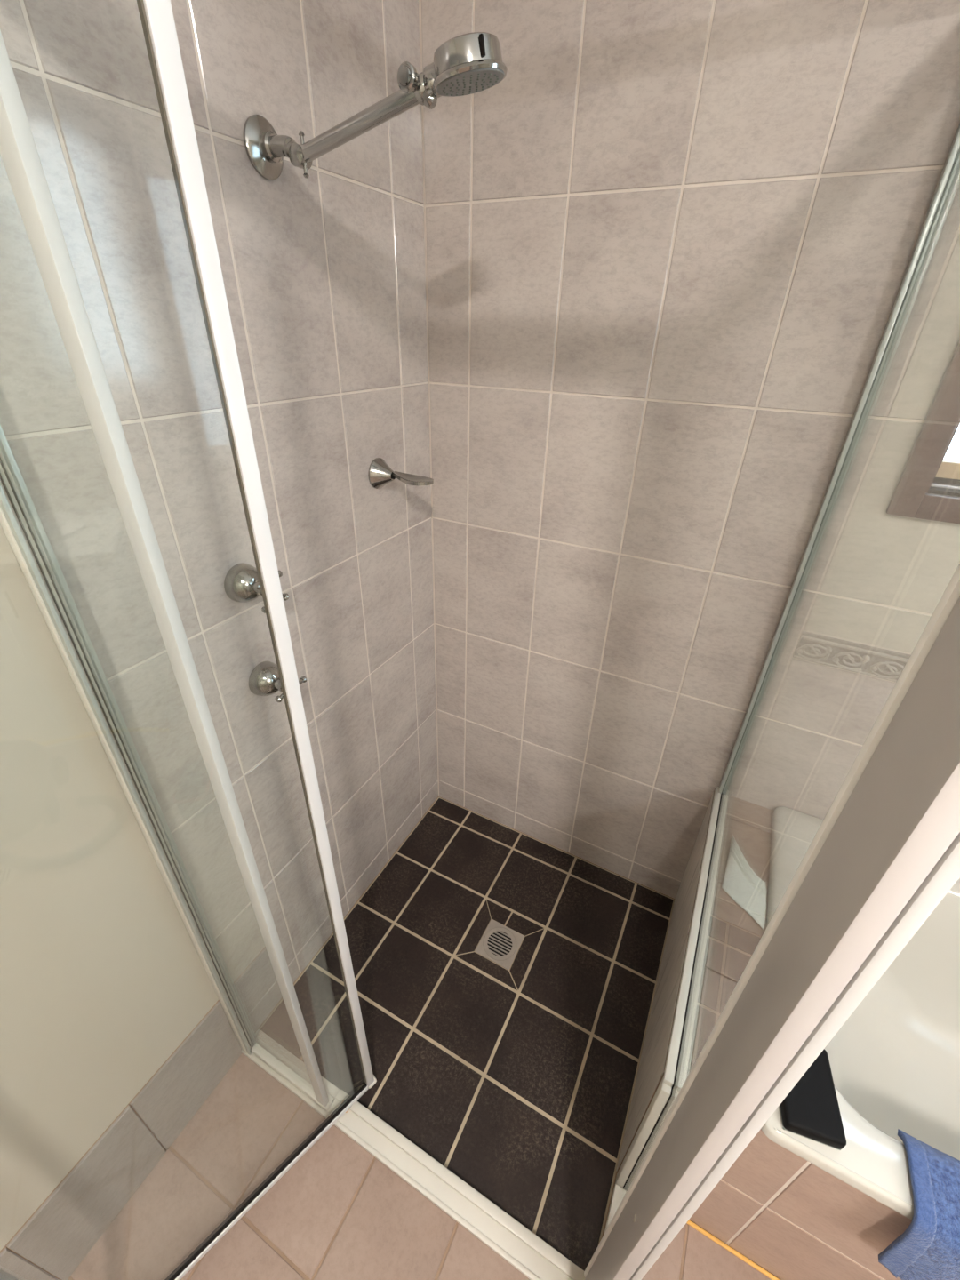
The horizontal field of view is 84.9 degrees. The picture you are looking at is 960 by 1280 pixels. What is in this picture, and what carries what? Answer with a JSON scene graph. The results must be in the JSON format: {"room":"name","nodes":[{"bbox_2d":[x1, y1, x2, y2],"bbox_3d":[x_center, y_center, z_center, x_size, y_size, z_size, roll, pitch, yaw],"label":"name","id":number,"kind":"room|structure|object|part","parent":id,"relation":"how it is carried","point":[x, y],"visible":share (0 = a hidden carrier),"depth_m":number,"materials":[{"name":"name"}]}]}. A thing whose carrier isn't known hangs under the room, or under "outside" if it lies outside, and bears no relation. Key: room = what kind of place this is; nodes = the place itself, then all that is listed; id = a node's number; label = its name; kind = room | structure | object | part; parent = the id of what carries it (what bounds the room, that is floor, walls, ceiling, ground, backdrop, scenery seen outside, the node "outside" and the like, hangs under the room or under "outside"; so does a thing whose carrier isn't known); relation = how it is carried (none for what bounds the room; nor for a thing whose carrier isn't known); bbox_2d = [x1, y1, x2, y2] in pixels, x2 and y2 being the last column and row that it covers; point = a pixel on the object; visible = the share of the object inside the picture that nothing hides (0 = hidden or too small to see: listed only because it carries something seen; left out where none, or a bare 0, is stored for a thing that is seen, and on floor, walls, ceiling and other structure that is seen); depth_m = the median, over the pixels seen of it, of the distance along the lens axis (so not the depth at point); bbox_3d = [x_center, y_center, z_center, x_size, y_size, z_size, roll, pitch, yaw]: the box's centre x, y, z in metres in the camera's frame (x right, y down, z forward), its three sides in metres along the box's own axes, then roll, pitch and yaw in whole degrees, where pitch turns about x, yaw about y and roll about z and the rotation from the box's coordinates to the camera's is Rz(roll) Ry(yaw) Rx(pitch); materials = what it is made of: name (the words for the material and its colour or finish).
{"room":"bathroom","nodes":[
{"label":"bathroom","id":0,"kind":"room"},
{"bbox_2d":[0,0,438,1250],"bbox_3d":[-0.866,0.200,0.226,0.100,2.450,3.000,16,34,23],"label":"wall","id":1,"kind":"structure","parent":0,"point":[103,977],"depth_m":0.84,"materials":[{"name":"tile"}]},
{"bbox_3d":[-1.032,0.312,-0.206,0.002,2.205,2.084,16,34,23],"label":"plaster panel","id":2,"kind":"part","parent":1,"relation":"part of","materials":[{"name":"beige paint"}]},
{"bbox_2d":[0,999,241,1279],"bbox_3d":[-1.058,1.363,0.423,0.008,0.245,2.084,16,34,23],"label":"baseboard","id":3,"kind":"structure","parent":1,"relation":"attached to","point":[55,1239],"depth_m":1.01,"materials":[{"name":"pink tile"}]},
{"bbox_2d":[224,562,288,613],"bbox_3d":[-0.381,-0.090,0.904,0.085,0.069,0.069,16,34,23],"label":"tap","id":4,"kind":"object","parent":1,"relation":"attached to","point":[241,583],"visible":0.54,"depth_m":0.89,"materials":[{"name":"silver metal"}]},
{"bbox_3d":[-0.352,-0.082,0.891,0.018,0.063,0.063,16,34,23],"label":"cross handle","id":5,"kind":"part","parent":4,"relation":"part of","materials":[{"name":"silver metal"}]},
{"bbox_2d":[248,661,307,702],"bbox_3d":[-0.386,0.085,1.010,0.085,0.078,0.078,16,34,23],"label":"tap","id":6,"kind":"object","parent":1,"relation":"attached to","point":[264,680],"visible":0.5,"depth_m":1.00,"materials":[{"name":"silver metal"}]},
{"bbox_3d":[-0.356,0.094,0.997,0.018,0.078,0.078,16,34,23],"label":"cross handle","id":7,"kind":"part","parent":6,"relation":"part of","materials":[{"name":"silver metal"}]},
{"bbox_2d":[243,32,507,180],"bbox_3d":[-0.143,-0.673,0.677,0.383,0.104,0.087,16,34,23],"label":"shower","id":8,"kind":"object","parent":1,"relation":"attached to","point":[466,64],"visible":1,"depth_m":0.64,"materials":[{"name":"silver metal"}]},
{"bbox_3d":[-0.161,-0.674,0.688,0.203,0.063,0.020,16,34,23],"label":"arm","id":9,"kind":"part","parent":8,"relation":"part of","materials":[{"name":"silver metal"}]},
{"bbox_3d":[-0.084,-0.663,0.621,0.025,0.025,0.025,16,34,23],"label":"clamp knob","id":10,"kind":"part","parent":8,"relation":"part of","materials":[{"name":"silver metal"}]},
{"bbox_2d":[368,457,433,488],"bbox_3d":[-0.166,-0.355,1.148,0.143,0.067,0.067,16,34,23],"label":"soap dish","id":11,"kind":"object","parent":1,"relation":"attached to","point":[380,474],"visible":1,"depth_m":1.15,"materials":[{"name":"silver metal"}]},
{"bbox_3d":[-0.146,-0.349,1.140,0.098,0.020,0.053,16,34,23],"label":"plate","id":12,"kind":"part","parent":11,"relation":"part of","materials":[{"name":"silver metal"}]},
{"bbox_2d":[67,796,779,1279],"bbox_3d":[0.265,1.623,0.386,2.710,0.100,3.220,16,34,23],"label":"floor","id":13,"kind":"structure","parent":0,"point":[519,1081],"depth_m":1.23,"materials":[{"name":"tile"}]},
{"bbox_2d":[241,1029,585,1279],"bbox_3d":[-0.187,1.092,1.126,0.858,0.027,0.054,16,34,23],"label":"shower threshold","id":14,"kind":"object","parent":13,"relation":"on","point":[534,1258],"visible":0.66,"depth_m":1.08,"materials":[{"name":"white metal"}]},
{"bbox_2d":[0,30,334,1111],"bbox_3d":[-0.430,0.213,0.748,0.259,1.888,0.033,16,34,23],"label":"shower door frame","id":15,"kind":"structure","parent":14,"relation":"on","point":[22,526],"depth_m":0.61,"materials":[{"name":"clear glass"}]},
{"bbox_3d":[-0.456,1.014,1.230,0.206,0.018,0.016,16,34,23],"label":"rail","id":16,"kind":"part","parent":15,"relation":"part of","materials":[{"name":"white metal"}]},
{"bbox_2d":[474,919,524,969],"bbox_3d":[0.058,0.879,1.519,0.107,0.004,0.107,16,34,23],"label":"floor drain","id":17,"kind":"object","parent":13,"relation":"on","point":[500,944],"visible":1,"depth_m":1.52,"materials":[{"name":"metal"}]},
{"bbox_2d":[584,563,959,1279],"bbox_3d":[0.221,0.411,0.460,0.055,1.900,0.093,16,34,23],"label":"post","id":18,"kind":"object","parent":13,"relation":"on","point":[884,854],"visible":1,"depth_m":0.30,"materials":[{"name":"white metal"}]},
{"bbox_2d":[760,806,959,1220],"bbox_3d":[1.244,0.934,0.872,1.499,0.405,0.710,16,34,23],"label":"bathtub","id":19,"kind":"object","parent":13,"relation":"on","point":[894,1062],"visible":0.59,"depth_m":1.15,"materials":[{"name":"ceramic"}]},
{"bbox_2d":[779,1049,846,1150],"bbox_3d":[0.507,0.696,0.816,0.080,0.026,0.124,10,32,14],"label":"case","id":20,"kind":"object","parent":19,"relation":"on","point":[811,1110],"visible":0.69,"depth_m":0.79,"materials":[{"name":"black plastic"}]},
{"bbox_2d":[878,1128,959,1279],"bbox_3d":[0.714,0.839,0.712,0.260,0.132,0.137,16,34,23],"label":"towel","id":21,"kind":"object","parent":19,"relation":"on","point":[929,1249],"visible":1,"depth_m":0.71,"materials":[{"name":"blue fabric"}]},
{"bbox_2d":[418,0,959,898],"bbox_3d":[1.010,-0.160,0.913,2.710,2.450,0.129,16,34,23],"label":"wall","id":22,"kind":"structure","parent":0,"point":[668,252],"depth_m":1.03,"materials":[{"name":"tile"}]},
{"bbox_2d":[886,339,959,524],"bbox_3d":[1.129,-0.514,0.624,0.803,0.844,0.126,16,34,23],"label":"window","id":23,"kind":"structure","parent":22,"relation":"in","point":[926,469],"depth_m":0.90,"materials":[{"name":"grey wood"}]},
{"bbox_3d":[1.094,-0.146,0.788,0.719,0.042,0.016,16,34,23],"label":"casing","id":24,"kind":"part","parent":23,"relation":"part of","materials":[{"name":"brown wood"}]},
{"bbox_3d":[1.105,-0.176,0.793,0.707,0.006,0.028,16,34,23],"label":"sill","id":25,"kind":"part","parent":23,"relation":"part of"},
{"bbox_3d":[1.131,-0.218,0.826,0.707,0.045,0.029,16,34,23],"label":"sash rail","id":26,"kind":"part","parent":23,"relation":"part of","materials":[{"name":"beige wood"}]},
{"bbox_2d":[616,790,807,1242],"bbox_3d":[0.553,0.792,1.214,0.218,0.487,0.702,16,34,23],"label":"wall","id":27,"kind":"structure","parent":0,"point":[764,1166],"depth_m":1.04,"materials":[{"name":"pink tile"}]},
{"bbox_3d":[0.458,0.764,1.257,0.002,0.484,0.700,16,34,23],"label":"panel","id":28,"kind":"part","parent":27,"relation":"part of","materials":[{"name":"beige tile"}]},
{"bbox_2d":[721,835,767,929],"bbox_3d":[0.589,0.526,1.164,0.086,0.018,0.218,16,34,23],"label":"folded cloth","id":29,"kind":"object","parent":27,"relation":"on","point":[740,883],"visible":1,"depth_m":1.15,"materials":[{"name":"white fabric"}]},
{"bbox_2d":[603,123,959,1234],"bbox_3d":[0.453,0.200,0.821,0.036,1.900,0.867,16,34,23],"label":"shower door frame","id":30,"kind":"structure","parent":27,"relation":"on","point":[677,1066],"depth_m":0.95,"materials":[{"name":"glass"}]},
{"bbox_3d":[0.450,0.197,0.812,0.005,1.879,0.851,16,34,23],"label":"glass pane","id":31,"kind":"part","parent":30,"relation":"part of","materials":[{"name":"clear glass"}]},
{"bbox_2d":[686,1160,911,1279],"bbox_3d":[1.043,1.130,0.673,1.605,0.487,0.039,16,34,23],"label":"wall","id":32,"kind":"structure","parent":0,"point":[818,1226],"depth_m":0.85,"materials":[{"name":"tile"}]},
{"bbox_3d":[0.077,-0.731,0.466,0.902,0.044,0.922,16,34,23],"label":"header rail","id":33,"kind":"object","parent":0,"visible":0},
{"bbox_2d":[0,0,376,1279],"bbox_3d":[-0.419,0.316,0.575,0.550,1.862,0.024,-25,40,-37],"label":"shower door","id":34,"kind":"structure","parent":33,"relation":"attached to","point":[156,16],"depth_m":0.49,"materials":[{"name":"white metal"}]},
{"bbox_3d":[-0.441,1.103,1.047,0.503,0.014,0.016,-25,40,-37],"label":"rail","id":35,"kind":"part","parent":34,"relation":"part of","materials":[{"name":"white metal"}]}
]}

